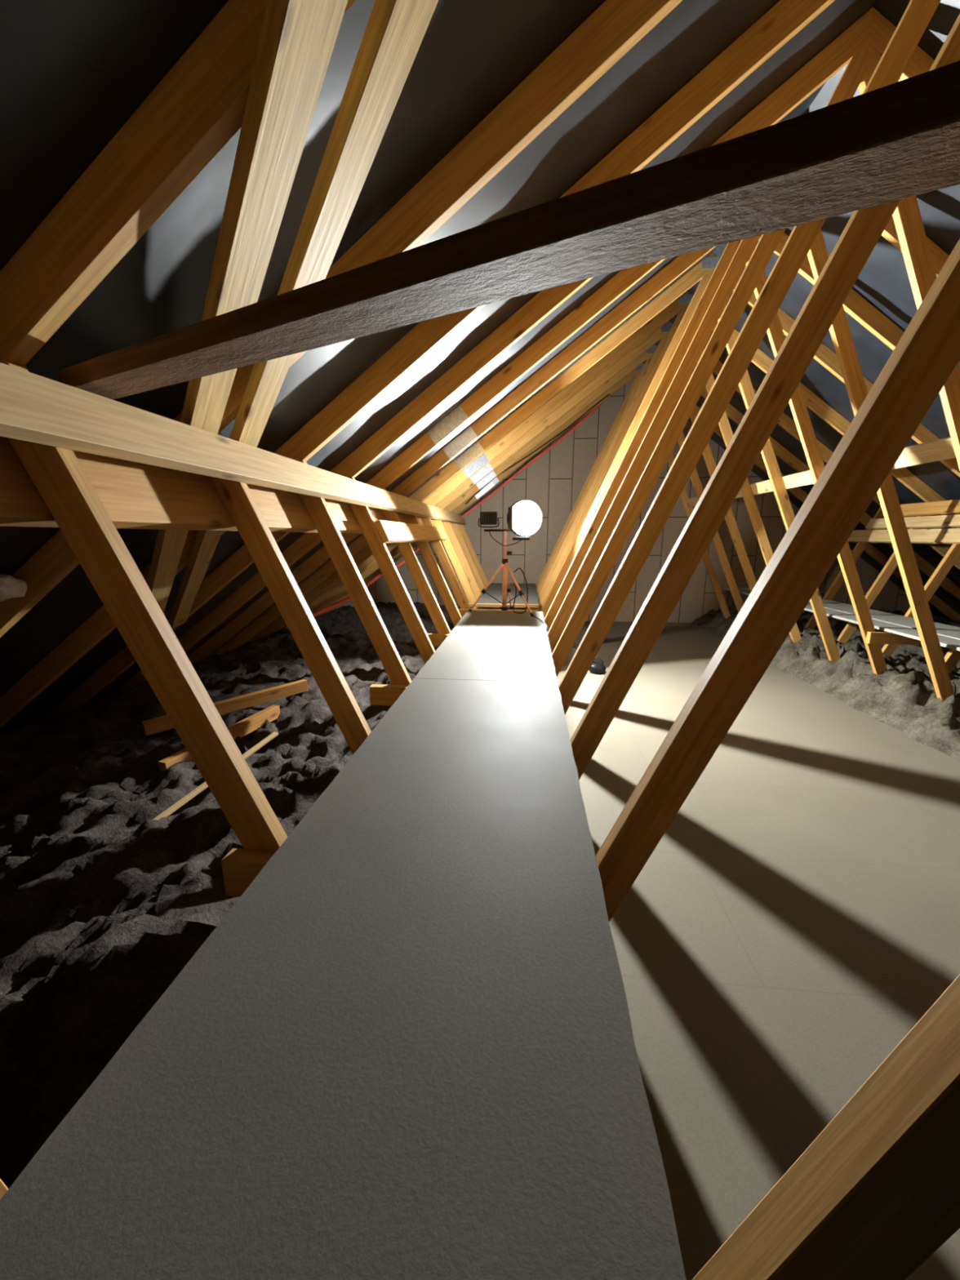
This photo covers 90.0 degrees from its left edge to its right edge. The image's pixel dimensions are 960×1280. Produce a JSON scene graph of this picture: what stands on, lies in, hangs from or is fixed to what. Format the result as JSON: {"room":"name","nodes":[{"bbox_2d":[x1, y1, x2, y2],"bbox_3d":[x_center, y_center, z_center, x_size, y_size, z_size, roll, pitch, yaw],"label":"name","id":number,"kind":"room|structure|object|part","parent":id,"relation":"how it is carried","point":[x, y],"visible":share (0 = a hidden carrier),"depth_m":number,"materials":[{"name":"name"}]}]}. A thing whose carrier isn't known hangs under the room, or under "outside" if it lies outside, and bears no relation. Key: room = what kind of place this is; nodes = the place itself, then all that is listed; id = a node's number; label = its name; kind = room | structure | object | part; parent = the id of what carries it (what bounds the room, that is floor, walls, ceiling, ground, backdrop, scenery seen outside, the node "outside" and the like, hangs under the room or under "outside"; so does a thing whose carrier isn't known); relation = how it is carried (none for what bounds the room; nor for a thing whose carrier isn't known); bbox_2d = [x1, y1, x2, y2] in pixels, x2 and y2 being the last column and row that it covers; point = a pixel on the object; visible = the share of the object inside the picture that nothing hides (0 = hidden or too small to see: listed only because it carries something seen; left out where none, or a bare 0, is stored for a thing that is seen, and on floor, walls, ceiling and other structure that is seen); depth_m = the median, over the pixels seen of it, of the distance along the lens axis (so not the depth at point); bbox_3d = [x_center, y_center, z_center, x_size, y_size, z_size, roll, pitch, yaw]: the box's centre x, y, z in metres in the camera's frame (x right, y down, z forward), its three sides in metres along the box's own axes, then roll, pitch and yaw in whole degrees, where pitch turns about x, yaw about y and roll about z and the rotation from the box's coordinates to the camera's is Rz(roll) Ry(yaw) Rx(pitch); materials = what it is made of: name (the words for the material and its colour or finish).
{"room":"attic","nodes":[
{"label":"attic","id":0,"kind":"room"},
{"bbox_2d":[0,0,959,735],"bbox_3d":[1.688,-1.041,2.824,9.500,3.526,8.650,1,12,5],"label":"roof underlay","id":1,"kind":"structure","parent":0,"point":[73,73],"depth_m":1.40,"materials":[{"name":"fabric"}]},
{"bbox_2d":[336,377,933,622],"bbox_3d":[2.096,-1.917,7.055,9.600,3.584,0.030,1,12,5],"label":"wall","id":2,"kind":"structure","parent":0,"point":[553,482],"depth_m":7.09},
{"bbox_2d":[551,620,959,1279],"bbox_3d":[1.398,0.623,3.199,2.820,0.022,8.630,1,12,5],"label":"floor","id":3,"kind":"structure","parent":0,"point":[797,916],"depth_m":1.62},
{"bbox_2d":[0,601,501,1189],"bbox_3d":[-1.409,0.366,3.415,2.980,0.546,8.630,1,12,5],"label":"insulation","id":4,"kind":"object","parent":3,"relation":"on","point":[104,903],"visible":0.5,"depth_m":1.63,"materials":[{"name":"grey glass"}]},
{"bbox_2d":[153,731,278,820],"bbox_3d":[-1.107,0.570,2.058,0.024,0.113,0.661,4,13,19],"label":"batten","id":5,"kind":"object","parent":4,"relation":"on","point":[186,798],"visible":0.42,"depth_m":1.94,"materials":[{"name":"brown wood"}]},
{"bbox_2d":[158,704,279,771],"bbox_3d":[-1.316,0.501,2.500,0.045,0.100,0.716,4,13,20],"label":"loose timber","id":6,"kind":"object","parent":4,"relation":"on","point":[250,724],"visible":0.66,"depth_m":2.58,"materials":[{"name":"brown wood"}]},
{"bbox_2d":[141,679,308,735],"bbox_3d":[-1.458,0.381,2.843,0.045,0.110,0.906,12,17,43],"label":"loose timber","id":7,"kind":"object","parent":4,"relation":"on","point":[162,723],"visible":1,"depth_m":2.87,"materials":[{"name":"brown wood"}]},
{"bbox_2d":[512,568,548,631],"bbox_3d":[0.466,-0.031,3.782,0.132,1.002,1.094,-3,12,-14],"label":"power cable","id":8,"kind":"object","parent":3,"relation":"on","point":[516,570],"visible":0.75,"depth_m":4.16,"materials":[{"name":"black plastic"}]},
{"bbox_2d":[588,657,605,674],"bbox_3d":[1.116,0.240,4.569,0.169,0.151,0.139,1,12,5],"label":"kettlebell","id":9,"kind":"object","parent":3,"relation":"on","point":[597,668],"visible":0.84,"depth_m":4.53,"materials":[{"name":"black plastic"}]},
{"bbox_2d":[691,606,959,761],"bbox_3d":[4.515,0.357,3.611,3.460,0.374,7.130,1,12,5],"label":"insulation","id":10,"kind":"object","parent":3,"relation":"on","point":[903,697],"visible":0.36,"depth_m":3.83,"materials":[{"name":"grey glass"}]},
{"bbox_3d":[1.738,0.768,3.208,9.900,0.050,8.650,1,12,5],"label":"floor","id":11,"kind":"structure","parent":0,"visible":0},
{"bbox_2d":[0,0,940,728],"bbox_3d":[1.601,-0.794,1.833,9.420,3.584,0.038,1,12,5],"label":"roof truss","id":12,"kind":"object","parent":11,"relation":"on","point":[783,21],"visible":0.35,"depth_m":1.90,"materials":[{"name":"brown wood"}]},
{"bbox_2d":[146,0,347,613],"bbox_3d":[-0.758,-0.639,1.322,0.103,1.604,2.856,-11,16,-41],"label":"brace","id":13,"kind":"object","parent":12,"relation":"attached to","point":[298,37],"visible":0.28,"depth_m":0.85,"materials":[{"name":"brown wood"}]},
{"bbox_2d":[369,684,408,706],"bbox_3d":[-0.095,0.260,2.182,0.820,0.088,0.042,1,12,5],"label":"bearer","id":14,"kind":"object","parent":12,"relation":"attached to","point":[380,694],"visible":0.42,"depth_m":2.19,"materials":[{"name":"brown wood"}]},
{"bbox_2d":[0,0,959,921],"bbox_3d":[1.488,-0.543,0.665,9.420,3.584,0.038,1,12,5],"label":"roof truss","id":15,"kind":"object","parent":11,"relation":"on","point":[199,104],"visible":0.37,"depth_m":0.84,"materials":[{"name":"brown wood"}]},
{"bbox_2d":[221,848,275,897],"bbox_3d":[-0.173,0.512,1.010,0.750,0.088,0.042,1,12,5],"label":"bearer","id":16,"kind":"object","parent":15,"relation":"attached to","point":[240,867],"visible":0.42,"depth_m":1.02,"materials":[{"name":"brown wood"}]},
{"bbox_2d":[168,0,438,628],"bbox_3d":[-0.714,-0.698,1.508,0.094,1.784,3.187,-11,16,-42],"label":"brace","id":17,"kind":"object","parent":15,"relation":"attached to","point":[395,30],"visible":0.69,"depth_m":0.96,"materials":[{"name":"brown wood"}]},
{"bbox_2d":[0,678,686,1279],"bbox_3d":[-0.091,0.450,1.044,0.672,0.018,2.428,1,12,5],"label":"board","id":18,"kind":"object","parent":15,"relation":"on","point":[406,1050],"visible":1,"depth_m":0.60,"materials":[{"name":"grey wood"}]},
{"bbox_2d":[0,0,959,780],"bbox_3d":[1.545,-0.668,1.249,9.420,3.584,0.038,1,12,5],"label":"roof truss","id":19,"kind":"object","parent":11,"relation":"on","point":[615,26],"visible":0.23,"depth_m":1.31,"materials":[{"name":"brown wood"}]},
{"bbox_2d":[0,573,26,601],"bbox_3d":[-1.566,-0.174,1.577,0.097,0.092,0.119,1,12,5],"label":"scrap","id":20,"kind":"object","parent":19,"relation":"attached to","point":[11,587],"visible":1,"depth_m":1.56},
{"bbox_2d":[0,973,959,1279],"bbox_3d":[1.432,-0.417,0.081,9.420,3.584,0.038,1,12,5],"label":"roof truss","id":21,"kind":"object","parent":11,"relation":"on","point":[876,1193],"visible":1,"depth_m":0.36,"materials":[{"name":"brown wood"}]},
{"bbox_2d":[57,60,959,399],"bbox_3d":[-0.096,-0.476,0.654,1.794,0.042,0.095,7,14,28],"label":"diagonal brace","id":22,"kind":"object","parent":21,"relation":"attached to","point":[900,140],"visible":0.97,"depth_m":0.51,"materials":[{"name":"brown wood"}]},
{"bbox_2d":[35,7,959,724],"bbox_3d":[1.658,-0.919,2.417,9.420,3.584,0.038,1,12,5],"label":"roof truss","id":23,"kind":"object","parent":11,"relation":"on","point":[861,46],"visible":0.56,"depth_m":2.40,"materials":[{"name":"brown wood"}]},
{"bbox_2d":[116,216,955,701],"bbox_3d":[1.714,-1.045,2.999,9.420,3.584,0.041,1,12,5],"label":"roof truss","id":24,"kind":"object","parent":11,"relation":"on","point":[818,255],"visible":0.57,"depth_m":3.02,"materials":[{"name":"brown wood"}]},
{"bbox_2d":[0,436,447,533],"bbox_3d":[-0.682,-0.751,3.012,0.102,0.165,7.850,1,12,5],"label":"wooden beam","id":25,"kind":"structure","parent":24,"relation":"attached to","point":[133,495],"depth_m":1.23,"materials":[{"name":"brown wood"}]},
{"bbox_2d":[373,520,447,542],"bbox_3d":[-0.454,-0.822,3.689,0.082,0.127,2.060,1,12,5],"label":"rail","id":26,"kind":"object","parent":24,"relation":"attached to","point":[389,531],"visible":1,"depth_m":3.19,"materials":[{"name":"brown wood"}]},
{"bbox_2d":[426,633,448,647],"bbox_3d":[0.018,0.009,3.350,0.820,0.088,0.042,1,12,5],"label":"bearer","id":27,"kind":"object","parent":24,"relation":"attached to","point":[437,639],"visible":0.02,"depth_m":3.36,"materials":[{"name":"brown wood"}]},
{"bbox_3d":[-0.209,-1.384,3.093,0.270,0.095,0.003,-35,7,11],"label":"nail plate","id":28,"kind":"part","parent":24,"relation":"part of","materials":[{"name":"metal"}]},
{"bbox_2d":[413,610,557,682],"bbox_3d":[0.123,-0.029,3.271,0.673,0.018,2.138,1,12,5],"label":"board","id":29,"kind":"object","parent":24,"relation":"on","point":[483,645],"visible":0.97,"depth_m":2.77,"materials":[{"name":"white wood"}]},
{"bbox_2d":[468,499,542,617],"bbox_3d":[0.259,-0.726,4.185,0.610,0.962,0.424,6,13,25],"label":"work light","id":30,"kind":"object","parent":29,"relation":"on","point":[524,517],"visible":1,"depth_m":4.17,"materials":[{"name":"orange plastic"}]},
{"bbox_3d":[-0.028,-0.343,4.240,0.143,0.182,0.016,-4,13,-18],"label":"leg","id":31,"kind":"part","parent":30,"relation":"part of","materials":[{"name":"orange metal"}]},
{"bbox_3d":[0.119,-0.554,4.244,0.212,0.269,0.024,-4,13,-18],"label":"leg","id":32,"kind":"part","parent":30,"relation":"part of","materials":[{"name":"orange metal"}]},
{"bbox_3d":[0.243,-0.567,4.306,0.024,0.261,0.092,9,15,35],"label":"leg","id":33,"kind":"part","parent":30,"relation":"part of","materials":[{"name":"orange metal"}]},
{"bbox_3d":[0.259,-0.762,4.213,0.041,0.032,0.032,4,13,19],"label":"clamp knob","id":34,"kind":"part","parent":30,"relation":"part of","materials":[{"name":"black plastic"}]},
{"bbox_3d":[0.276,-0.376,4.393,0.016,0.177,0.062,9,15,35],"label":"leg","id":35,"kind":"part","parent":30,"relation":"part of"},
{"bbox_3d":[0.291,-0.536,4.161,0.169,0.272,0.220,1,12,5],"label":"leg","id":36,"kind":"part","parent":30,"relation":"part of","materials":[{"name":"orange metal"}]},
{"bbox_3d":[0.394,-0.299,4.036,0.016,0.184,0.180,-7,14,-30],"label":"leg","id":37,"kind":"part","parent":30,"relation":"part of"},
{"bbox_2d":[688,436,955,506],"bbox_3d":[2.549,-1.231,3.573,0.074,0.109,5.950,1,12,5],"label":"rail","id":38,"kind":"object","parent":24,"relation":"attached to","point":[941,449],"visible":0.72,"depth_m":2.75,"materials":[{"name":"brown wood"}]},
{"bbox_2d":[847,528,959,543],"bbox_3d":[3.973,-0.766,3.535,0.086,0.130,5.950,1,12,5],"label":"rail","id":39,"kind":"object","parent":24,"relation":"attached to","point":[942,535],"visible":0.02,"depth_m":4.43,"materials":[{"name":"brown wood"}]},
{"bbox_2d":[865,514,959,528],"bbox_3d":[3.946,-0.753,2.873,0.074,0.106,4.650,1,12,5],"label":"rail","id":40,"kind":"object","parent":39,"relation":"on","point":[940,521],"visible":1,"depth_m":4.39,"materials":[{"name":"brown wood"}]},
{"bbox_2d":[900,499,959,516],"bbox_3d":[3.953,-0.839,2.699,0.080,0.119,4.350,1,12,5],"label":"rail","id":41,"kind":"object","parent":40,"relation":"on","point":[944,507],"visible":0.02,"depth_m":4.35,"materials":[{"name":"brown wood"}]},
{"bbox_2d":[187,232,959,675],"bbox_3d":[1.771,-1.170,3.583,9.420,3.584,0.041,1,12,5],"label":"roof truss","id":42,"kind":"object","parent":11,"relation":"on","point":[855,304],"visible":0.58,"depth_m":3.56,"materials":[{"name":"brown wood"}]},
{"bbox_3d":[-0.152,-1.510,3.677,0.270,0.095,0.003,-35,7,11],"label":"nail plate","id":43,"kind":"part","parent":42,"relation":"part of","materials":[{"name":"metal"}]},
{"bbox_2d":[821,598,959,631],"bbox_3d":[3.655,-0.234,4.374,0.187,0.027,4.500,1,12,5],"label":"plank","id":44,"kind":"object","parent":42,"relation":"on","point":[874,611],"visible":0.22,"depth_m":4.22,"materials":[{"name":"wood"}]},
{"bbox_2d":[865,631,921,644],"bbox_3d":[3.390,-0.009,3.636,0.840,0.088,0.042,1,12,5],"label":"bearer","id":45,"kind":"object","parent":42,"relation":"attached to","point":[873,637],"visible":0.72,"depth_m":3.64,"materials":[{"name":"brown wood"}]},
{"bbox_2d":[724,587,959,651],"bbox_3d":[3.237,-0.223,4.314,0.205,0.028,4.700,1,12,5],"label":"plank","id":46,"kind":"object","parent":45,"relation":"on","point":[946,642],"visible":0.44,"depth_m":3.68,"materials":[{"name":"white wood"}]},
{"bbox_2d":[212,253,959,662],"bbox_3d":[1.827,-1.296,4.168,9.420,3.584,0.041,1,12,5],"label":"roof truss","id":47,"kind":"object","parent":11,"relation":"on","point":[704,270],"visible":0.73,"depth_m":4.10,"materials":[{"name":"brown wood"}]},
{"bbox_3d":[-0.096,-1.635,4.261,0.270,0.095,0.003,-35,7,11],"label":"nail plate","id":48,"kind":"part","parent":47,"relation":"part of","materials":[{"name":"metal"}]},
{"bbox_2d":[457,608,537,617],"bbox_3d":[0.131,-0.242,4.518,0.820,0.088,0.042,1,12,5],"label":"bearer","id":49,"kind":"object","parent":47,"relation":"attached to","point":[462,611],"visible":0.26,"depth_m":4.51,"materials":[{"name":"brown wood"}]},
{"bbox_3d":[1.825,-2.977,3.787,0.140,0.080,0.003,1,12,5],"label":"nail plate","id":50,"kind":"part","parent":47,"relation":"part of","materials":[{"name":"metal"}]},
{"bbox_2d":[244,291,959,644],"bbox_3d":[1.884,-1.421,4.752,9.420,3.584,0.041,1,12,5],"label":"roof truss","id":51,"kind":"object","parent":11,"relation":"on","point":[681,304],"visible":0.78,"depth_m":4.68,"materials":[{"name":"brown wood"}]},
{"bbox_3d":[-0.040,-1.761,4.845,0.270,0.095,0.003,-35,7,11],"label":"nail plate","id":52,"kind":"part","parent":51,"relation":"part of","materials":[{"name":"metal"}]},
{"bbox_3d":[1.882,-3.103,4.371,0.140,0.080,0.003,1,12,5],"label":"nail plate","id":53,"kind":"part","parent":51,"relation":"part of","materials":[{"name":"metal"}]},
{"bbox_2d":[275,320,959,631],"bbox_3d":[1.940,-1.547,5.335,9.420,3.584,0.041,1,12,5],"label":"roof truss","id":54,"kind":"object","parent":11,"relation":"on","point":[784,421],"visible":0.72,"depth_m":5.30,"materials":[{"name":"brown wood"}]},
{"bbox_3d":[0.017,-1.886,5.429,0.270,0.095,0.003,-35,7,11],"label":"nail plate","id":55,"kind":"part","parent":54,"relation":"part of","materials":[{"name":"metal"}]},
{"bbox_2d":[476,582,539,607],"bbox_3d":[0.367,-0.569,5.806,0.644,0.018,2.290,1,12,5],"label":"board","id":56,"kind":"object","parent":54,"relation":"on","point":[495,589],"visible":0.68,"depth_m":5.56,"materials":[{"name":"grey wood"}]},
{"bbox_2d":[468,603,538,608],"bbox_3d":[0.219,-0.333,4.633,0.690,0.030,0.050,1,12,5],"label":"batten","id":57,"kind":"object","parent":56,"relation":"on","point":[477,605],"visible":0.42,"depth_m":4.61,"materials":[{"name":"brown wood"}]},
{"bbox_3d":[1.938,-3.228,4.955,0.140,0.080,0.003,1,12,5],"label":"nail plate","id":58,"kind":"part","parent":54,"relation":"part of","materials":[{"name":"metal"}]},
{"bbox_2d":[311,344,959,617],"bbox_3d":[1.997,-1.672,5.920,9.420,3.584,0.041,1,12,5],"label":"roof truss","id":59,"kind":"object","parent":11,"relation":"on","point":[731,412],"visible":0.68,"depth_m":5.82,"materials":[{"name":"brown wood"}]},
{"bbox_3d":[0.073,-2.012,6.013,0.270,0.095,0.003,-35,7,11],"label":"nail plate","id":60,"kind":"part","parent":59,"relation":"part of","materials":[{"name":"metal"}]},
{"bbox_3d":[1.995,-3.354,5.539,0.140,0.080,0.003,1,12,5],"label":"nail plate","id":61,"kind":"part","parent":59,"relation":"part of","materials":[{"name":"metal"}]},
{"bbox_2d":[319,362,959,621],"bbox_3d":[2.053,-1.798,6.503,9.420,3.584,0.041,1,12,5],"label":"roof truss","id":62,"kind":"object","parent":11,"relation":"on","point":[799,493],"visible":0.31,"depth_m":6.41,"materials":[{"name":"brown wood"}]},
{"bbox_2d":[0,362,466,524],"bbox_3d":[-0.607,-0.875,2.979,0.083,0.126,7.850,1,12,5],"label":"wooden beam","id":63,"kind":"structure","parent":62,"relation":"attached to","point":[34,408],"depth_m":1.12,"materials":[{"name":"brown wood"}]},
{"bbox_2d":[284,403,601,628],"bbox_3d":[-0.494,-1.691,5.331,1.603,2.336,4.528,10,16,40],"label":"cable","id":64,"kind":"object","parent":62,"relation":"attached to","point":[343,601],"visible":0.66,"depth_m":6.30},
{"bbox_2d":[475,481,494,498],"bbox_3d":[0.059,-1.858,5.965,0.251,0.212,0.006,1,12,5],"label":"label","id":65,"kind":"object","parent":64,"relation":"attached to","point":[491,484],"visible":1,"depth_m":5.96,"materials":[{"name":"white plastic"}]},
{"bbox_3d":[0.130,-2.137,6.597,0.270,0.095,0.003,-35,7,11],"label":"nail plate","id":66,"kind":"part","parent":62,"relation":"part of","materials":[{"name":"metal"}]},
{"bbox_2d":[465,393,609,504],"bbox_3d":[0.733,-2.525,6.418,1.889,1.372,0.015,1,12,5],"label":"cable","id":67,"kind":"object","parent":62,"relation":"hanging from","point":[609,393],"visible":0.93,"depth_m":6.37,"materials":[{"name":"plastic"}]},
{"bbox_3d":[2.051,-3.479,6.123,0.140,0.080,0.003,1,12,5],"label":"nail plate","id":68,"kind":"part","parent":62,"relation":"part of","materials":[{"name":"metal"}]},
{"bbox_3d":[3.559,-0.386,5.388,0.840,0.088,0.042,1,12,5],"label":"bearer","id":69,"kind":"object","parent":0,"visible":0},
{"bbox_2d":[739,586,959,639],"bbox_3d":[3.436,-0.202,4.196,0.204,0.027,4.900,1,12,5],"label":"plank","id":70,"kind":"object","parent":69,"relation":"on","point":[946,633],"visible":0.34,"depth_m":3.94,"materials":[{"name":"grey wood"}]}
]}

